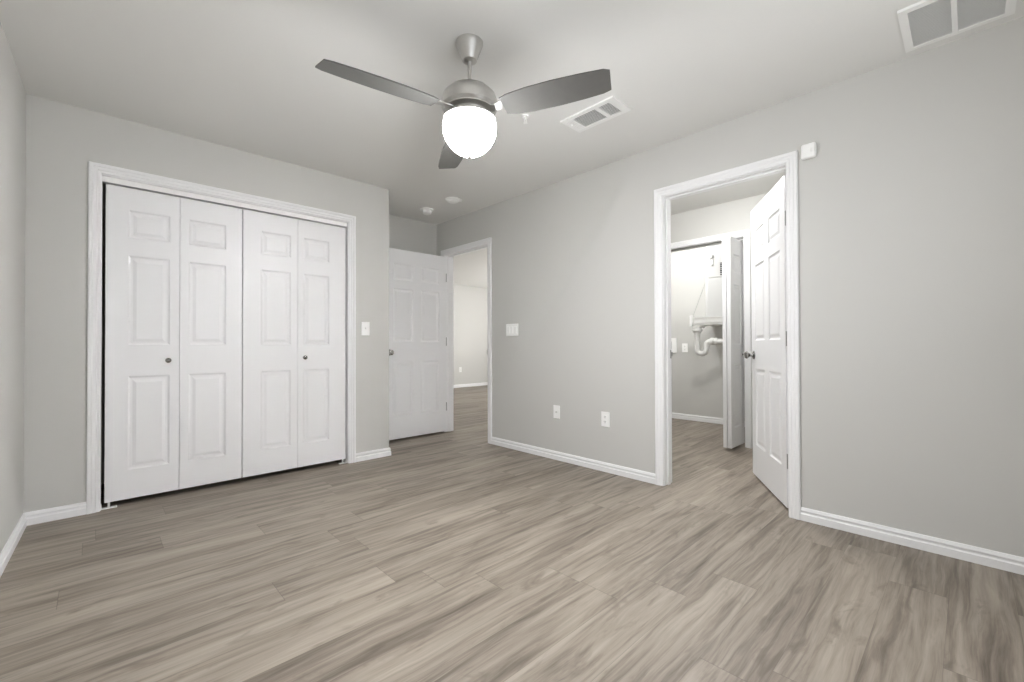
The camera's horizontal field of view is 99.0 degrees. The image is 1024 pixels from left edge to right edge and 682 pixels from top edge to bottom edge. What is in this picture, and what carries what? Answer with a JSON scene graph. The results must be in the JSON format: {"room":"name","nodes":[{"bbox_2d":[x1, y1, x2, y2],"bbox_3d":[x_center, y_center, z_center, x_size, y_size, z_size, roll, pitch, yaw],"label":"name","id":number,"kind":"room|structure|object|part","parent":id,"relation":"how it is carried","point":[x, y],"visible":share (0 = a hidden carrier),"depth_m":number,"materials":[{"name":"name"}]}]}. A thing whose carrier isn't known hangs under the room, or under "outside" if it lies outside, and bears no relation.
{"room":"empty bedroom","nodes":[
{"label":"empty bedroom","id":0,"kind":"room"},
{"bbox_2d":[0,22,25,552],"bbox_3d":[-1.627,-0.196,1.138,0.115,2.425,5.044,0,-1,-42],"label":"wall","id":1,"kind":"structure","parent":0,"point":[12,90],"depth_m":2.14,"materials":[{"name":"paint"}]},
{"bbox_2d":[0,513,26,576],"bbox_3d":[-1.344,0.977,0.914,0.014,0.072,4.117,0,-1,-42],"label":"baseboard","id":2,"kind":"structure","parent":1,"relation":"attached to","point":[6,553],"depth_m":2.12,"materials":[{"name":"white paint"}]},
{"bbox_2d":[23,93,388,512],"bbox_3d":[-1.966,-0.176,3.259,2.224,2.425,0.115,0,-1,-44],"label":"wall","id":3,"kind":"structure","parent":0,"point":[61,138],"depth_m":2.60,"materials":[{"name":"paint"}]},
{"bbox_2d":[25,502,85,525],"bbox_3d":[-2.631,0.996,2.520,0.252,0.072,0.014,0,-1,-44],"label":"baseboard","id":4,"kind":"structure","parent":3,"relation":"attached to","point":[72,510],"depth_m":2.52,"materials":[{"name":"white paint"}]},
{"bbox_2d":[104,184,241,502],"bbox_3d":[-2.244,0.013,2.948,0.732,1.970,0.070,0,-1,-44],"label":"door","id":5,"kind":"structure","parent":3,"relation":"in","point":[173,286],"depth_m":2.92,"materials":[{"name":"white paint"}]},
{"bbox_2d":[86,161,355,513],"bbox_3d":[-1.983,-0.020,3.228,1.654,2.112,0.133,0,-1,-44],"label":"door frame","id":6,"kind":"structure","parent":3,"relation":"attached to","point":[96,171],"depth_m":2.66,"materials":[{"name":"white paint"}]},
{"bbox_2d":[102,176,346,227],"bbox_3d":[-1.981,-0.997,3.231,1.530,0.033,0.042,0,-1,-44],"label":"door track","id":7,"kind":"object","parent":3,"relation":"attached to","point":[108,180],"visible":1,"depth_m":3.09,"materials":[{"name":"white metal"}]},
{"bbox_2d":[241,209,345,477],"bbox_3d":[-1.698,0.016,3.470,0.764,1.970,0.070,0,-1,-44],"label":"door","id":8,"kind":"structure","parent":3,"relation":"in","point":[294,270],"depth_m":3.44,"materials":[{"name":"white paint"}]},
{"bbox_2d":[361,322,369,334],"bbox_3d":[-1.278,-0.108,3.821,0.074,0.117,0.020,0,-1,-44],"label":"light switch","id":9,"kind":"object","parent":3,"relation":"attached to","point":[365,326],"visible":1,"depth_m":3.82,"materials":[{"name":"white plastic"}]},
{"bbox_2d":[356,447,390,461],"bbox_3d":[-1.223,1.004,3.864,0.332,0.072,0.014,0,-1,-44],"label":"baseboard","id":10,"kind":"structure","parent":3,"relation":"attached to","point":[384,452],"depth_m":3.85,"materials":[{"name":"white paint"}]},
{"bbox_2d":[101,183,435,483],"bbox_3d":[-2.091,-0.168,4.099,3.204,2.425,0.115,0,-1,-44],"label":"wall","id":11,"kind":"structure","parent":0,"point":[407,234],"depth_m":4.79,"materials":[{"name":"paint"}]},
{"bbox_2d":[453,284,487,384],"bbox_3d":[-1.760,-0.117,9.905,5.065,2.425,0.115,0,-1,-44],"label":"wall","id":12,"kind":"structure","parent":0,"point":[470,318],"depth_m":10.54,"materials":[{"name":"paint"}]},
{"bbox_2d":[454,382,487,387],"bbox_3d":[-1.711,1.059,9.848,5.065,0.072,0.014,0,-1,-44],"label":"baseboard","id":13,"kind":"structure","parent":12,"relation":"attached to","point":[484,383],"depth_m":10.52,"materials":[{"name":"white paint"}]},
{"bbox_2d":[0,385,1023,681],"bbox_3d":[0.123,1.080,5.512,8.800,0.060,9.220,0,-1,-44],"label":"floor","id":14,"kind":"structure","parent":0,"point":[456,555],"depth_m":1.82,"materials":[{"name":"beige laminate"}]},
{"bbox_2d":[101,502,116,509],"bbox_3d":[-2.495,1.016,2.705,0.075,0.034,0.034,0,-1,-44],"label":"pivot bracket","id":15,"kind":"object","parent":14,"relation":"on","point":[109,506],"visible":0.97,"depth_m":2.70,"materials":[{"name":"white metal"}]},
{"bbox_2d":[0,0,1023,287],"bbox_3d":[0.116,-1.415,5.534,8.800,0.080,9.220,0,-1,-44],"label":"ceiling","id":16,"kind":"structure","parent":0,"point":[243,75],"depth_m":2.24,"materials":[{"name":"paint"}]},
{"bbox_2d":[420,207,433,214],"bbox_3d":[-0.892,-1.355,4.584,0.136,0.050,0.136,0,-1,-44],"label":"smoke detector","id":17,"kind":"object","parent":16,"relation":"attached to","point":[426,211],"visible":1,"depth_m":4.55,"materials":[{"name":"white plastic"}]},
{"bbox_2d":[445,197,461,203],"bbox_3d":[-0.573,-1.365,4.267,0.153,0.037,0.140,0,-1,-44],"label":"ceiling sensor","id":18,"kind":"object","parent":16,"relation":"attached to","point":[452,200],"visible":1,"depth_m":4.23,"materials":[{"name":"white plastic"}]},
{"bbox_2d":[315,33,610,168],"bbox_3d":[-0.305,-1.132,1.940,0.990,0.548,1.241,0,-1,-44],"label":"ceiling fan","id":19,"kind":"object","parent":16,"relation":"hanging from","point":[470,106],"visible":1,"depth_m":1.94,"materials":[{"name":"silver metal"}]},
{"bbox_3d":[-0.545,-1.069,1.819,0.490,0.006,0.147,0,11,-35],"label":"blade","id":20,"kind":"part","parent":19,"relation":"part of","materials":[{"name":"grey metal"}]},
{"bbox_3d":[-0.325,-1.064,2.458,0.147,0.006,0.490,-13,3,-17],"label":"blade","id":21,"kind":"part","parent":19,"relation":"part of","materials":[{"name":"grey metal"}]},
{"bbox_3d":[-0.199,-0.954,2.056,0.252,0.163,0.252,0,-1,-44],"label":"lamp shade","id":22,"kind":"part","parent":19,"relation":"part of","materials":[{"name":"white glass"}]},
{"bbox_3d":[0.186,-1.071,1.889,0.490,0.006,0.147,0,-13,23],"label":"blade","id":23,"kind":"part","parent":19,"relation":"part of","materials":[{"name":"grey metal"}]},
{"bbox_2d":[521,114,529,123],"bbox_3d":[0.084,-1.377,2.718,0.052,0.045,0.052,0,-1,-44],"label":"sprinkler head","id":24,"kind":"object","parent":16,"relation":"attached to","point":[524,116],"visible":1,"depth_m":2.71},
{"bbox_2d":[560,96,631,132],"bbox_3d":[0.514,-1.390,2.706,0.200,0.022,0.390,0,-1,-44],"label":"ceiling vent","id":25,"kind":"object","parent":16,"relation":"in","point":[611,107],"visible":1,"depth_m":2.69,"materials":[{"name":"white metal"}]},
{"bbox_2d":[897,0,1016,52],"bbox_3d":[1.900,-1.407,1.870,0.364,0.012,0.348,0,-1,-44],"label":"ceiling vent","id":26,"kind":"object","parent":16,"relation":"in","point":[922,23],"visible":1,"depth_m":1.90,"materials":[{"name":"white metal"}]},
{"bbox_2d":[691,325,722,355],"bbox_3d":[2.354,-0.005,5.094,0.124,0.368,0.517,0,-1,-44],"label":"trap","id":27,"kind":"object","parent":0,"point":[697,331],"visible":0.97,"depth_m":5.18,"materials":[{"name":"white plastic"}]},
{"bbox_2d":[671,247,744,420],"bbox_3d":[2.938,-0.173,5.262,0.115,2.425,2.650,0,-1,-44],"label":"wall","id":28,"kind":"structure","parent":0,"point":[697,381],"depth_m":5.77,"materials":[{"name":"paint"}]},
{"bbox_2d":[671,338,676,352],"bbox_3d":[2.182,0.058,5.954,0.020,0.200,0.124,0,-1,-44],"label":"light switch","id":29,"kind":"object","parent":28,"relation":"attached to","point":[673,340],"visible":0.55,"depth_m":5.94,"materials":[{"name":"white plastic"}]},
{"bbox_2d":[682,343,687,351],"bbox_3d":[2.306,0.092,5.831,0.010,0.118,0.078,0,-1,-44],"label":"power outlet","id":30,"kind":"object","parent":28,"relation":"attached to","point":[684,345],"visible":1,"depth_m":5.83,"materials":[{"name":"white plastic"}]},
{"bbox_2d":[689,284,704,325],"bbox_3d":[2.320,-0.515,5.412,0.040,0.685,0.577,-1,-1,43],"label":"support rod","id":31,"kind":"object","parent":28,"relation":"attached to","point":[691,316],"visible":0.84,"depth_m":5.20,"materials":[{"name":"grey metal"}]},
{"bbox_2d":[672,413,722,423],"bbox_3d":[2.609,1.007,5.505,0.014,0.072,1.825,0,-1,-44],"label":"baseboard","id":32,"kind":"structure","parent":28,"relation":"attached to","point":[674,415],"depth_m":5.69,"materials":[{"name":"white paint"}]},
{"bbox_2d":[694,322,722,326],"bbox_3d":[2.652,-0.203,5.086,0.540,0.028,0.850,0,-1,-44],"label":"shelf","id":33,"kind":"object","parent":28,"relation":"attached to","point":[712,324],"visible":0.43,"depth_m":5.11,"materials":[{"name":"white plastic"}]},
{"bbox_2d":[694,316,722,322],"bbox_3d":[2.625,-0.249,5.073,0.518,0.064,0.828,0,-1,-44],"label":"pan","id":34,"kind":"object","parent":33,"relation":"on","point":[716,318],"visible":0.31,"depth_m":5.08,"materials":[{"name":"white plastic"}]},
{"bbox_2d":[705,241,743,316],"bbox_3d":[2.640,-0.687,5.043,0.422,0.930,0.675,0,-1,-44],"label":"handler","id":35,"kind":"object","parent":34,"relation":"on","point":[713,254],"visible":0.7,"depth_m":5.07,"materials":[{"name":"white metal"}]},
{"bbox_3d":[2.497,-0.933,4.916,0.006,0.380,0.585,0,-1,-44],"label":"panel","id":36,"kind":"part","parent":35,"relation":"part of","materials":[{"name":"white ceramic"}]},
{"bbox_3d":[2.498,-0.503,4.911,0.008,0.440,0.585,0,-1,-44],"label":"access panel","id":37,"kind":"part","parent":35,"relation":"part of","materials":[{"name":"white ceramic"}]},
{"bbox_2d":[671,193,767,447],"bbox_3d":[2.128,-0.177,4.488,0.115,2.425,2.650,0,-1,-44],"label":"wall","id":38,"kind":"structure","parent":0,"point":[732,216],"depth_m":4.46,"materials":[{"name":"paint"}]},
{"bbox_2d":[671,229,751,447],"bbox_3d":[1.822,-0.017,4.794,0.133,2.112,1.507,0,-1,-44],"label":"door frame","id":39,"kind":"structure","parent":38,"relation":"attached to","point":[744,235],"depth_m":4.23,"materials":[{"name":"white paint"}]},
{"bbox_2d":[722,236,744,448],"bbox_3d":[2.153,0.010,4.210,0.340,1.985,0.110,0,-1,-44],"label":"door","id":40,"kind":"structure","parent":38,"relation":"in","point":[732,248],"depth_m":4.13,"materials":[{"name":"white paint"}]},
{"bbox_2d":[436,16,1023,556],"bbox_3d":[-0.561,-0.166,4.900,0.115,2.425,8.780,0,-1,-44],"label":"wall","id":41,"kind":"structure","parent":0,"point":[911,196],"depth_m":2.31,"materials":[{"name":"paint"}]},
{"bbox_2d":[389,248,446,439],"bbox_3d":[-1.016,0.030,4.732,0.764,1.990,0.102,0,-1,-44],"label":"door","id":42,"kind":"structure","parent":41,"relation":"in","point":[417,281],"depth_m":4.74,"materials":[{"name":"white paint"}]},
{"bbox_2d":[441,237,491,443],"bbox_3d":[-0.469,-0.003,4.803,0.151,2.097,0.886,0,-1,-44],"label":"door frame","id":43,"kind":"structure","parent":41,"relation":"attached to","point":[486,243],"depth_m":5.02,"materials":[{"name":"white paint"}]},
{"bbox_2d":[506,324,517,335],"bbox_3d":[0.000,-0.107,4.221,0.011,0.117,0.168,0,-1,-44],"label":"light switch","id":44,"kind":"object","parent":41,"relation":"attached to","point":[511,329],"visible":1,"depth_m":4.22,"materials":[{"name":"white plastic"}]},
{"bbox_2d":[553,405,559,418],"bbox_3d":[0.386,0.619,3.809,0.016,0.115,0.072,0,-1,-44],"label":"outlet","id":45,"kind":"object","parent":41,"relation":"attached to","point":[556,409],"visible":1,"depth_m":3.81,"materials":[{"name":"white plastic"}]},
{"bbox_2d":[491,437,654,483],"bbox_3d":[0.412,0.998,3.780,0.014,0.072,1.793,0,-1,-44],"label":"baseboard","id":46,"kind":"structure","parent":41,"relation":"attached to","point":[623,471],"depth_m":3.62,"materials":[{"name":"white paint"}]},
{"bbox_2d":[601,411,609,426],"bbox_3d":[0.736,0.618,3.447,0.010,0.118,0.076,0,-1,-44],"label":"power outlet","id":47,"kind":"object","parent":41,"relation":"attached to","point":[605,416],"visible":1,"depth_m":3.44,"materials":[{"name":"white plastic"}]},
{"bbox_2d":[654,150,800,519],"bbox_3d":[1.382,-0.033,2.865,0.151,2.112,0.888,0,-1,-44],"label":"door frame","id":48,"kind":"structure","parent":41,"relation":"attached to","point":[787,162],"depth_m":2.85,"materials":[{"name":"white paint"}]},
{"bbox_2d":[744,175,788,507],"bbox_3d":[1.768,0.004,2.998,0.169,2.010,0.766,0,-1,15],"label":"door","id":49,"kind":"structure","parent":41,"relation":"in","point":[768,218],"depth_m":2.94,"materials":[{"name":"white paint"}]},
{"bbox_3d":[1.802,0.106,3.319,0.067,0.064,0.064,0,-1,15],"label":"knob","id":50,"kind":"part","parent":49,"relation":"part of","materials":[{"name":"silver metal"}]},
{"bbox_2d":[801,142,815,159],"bbox_3d":[1.671,-1.070,2.461,0.033,0.084,0.072,0,-1,-44],"label":"sensor","id":51,"kind":"object","parent":41,"relation":"attached to","point":[808,151],"visible":1,"depth_m":2.45,"materials":[{"name":"white plastic"}]},
{"bbox_2d":[800,507,1023,574],"bbox_3d":[2.036,0.978,2.080,0.014,0.072,1.133,0,-1,-44],"label":"baseboard","id":52,"kind":"structure","parent":41,"relation":"attached to","point":[986,557],"depth_m":2.13,"materials":[{"name":"white paint"}]}
]}

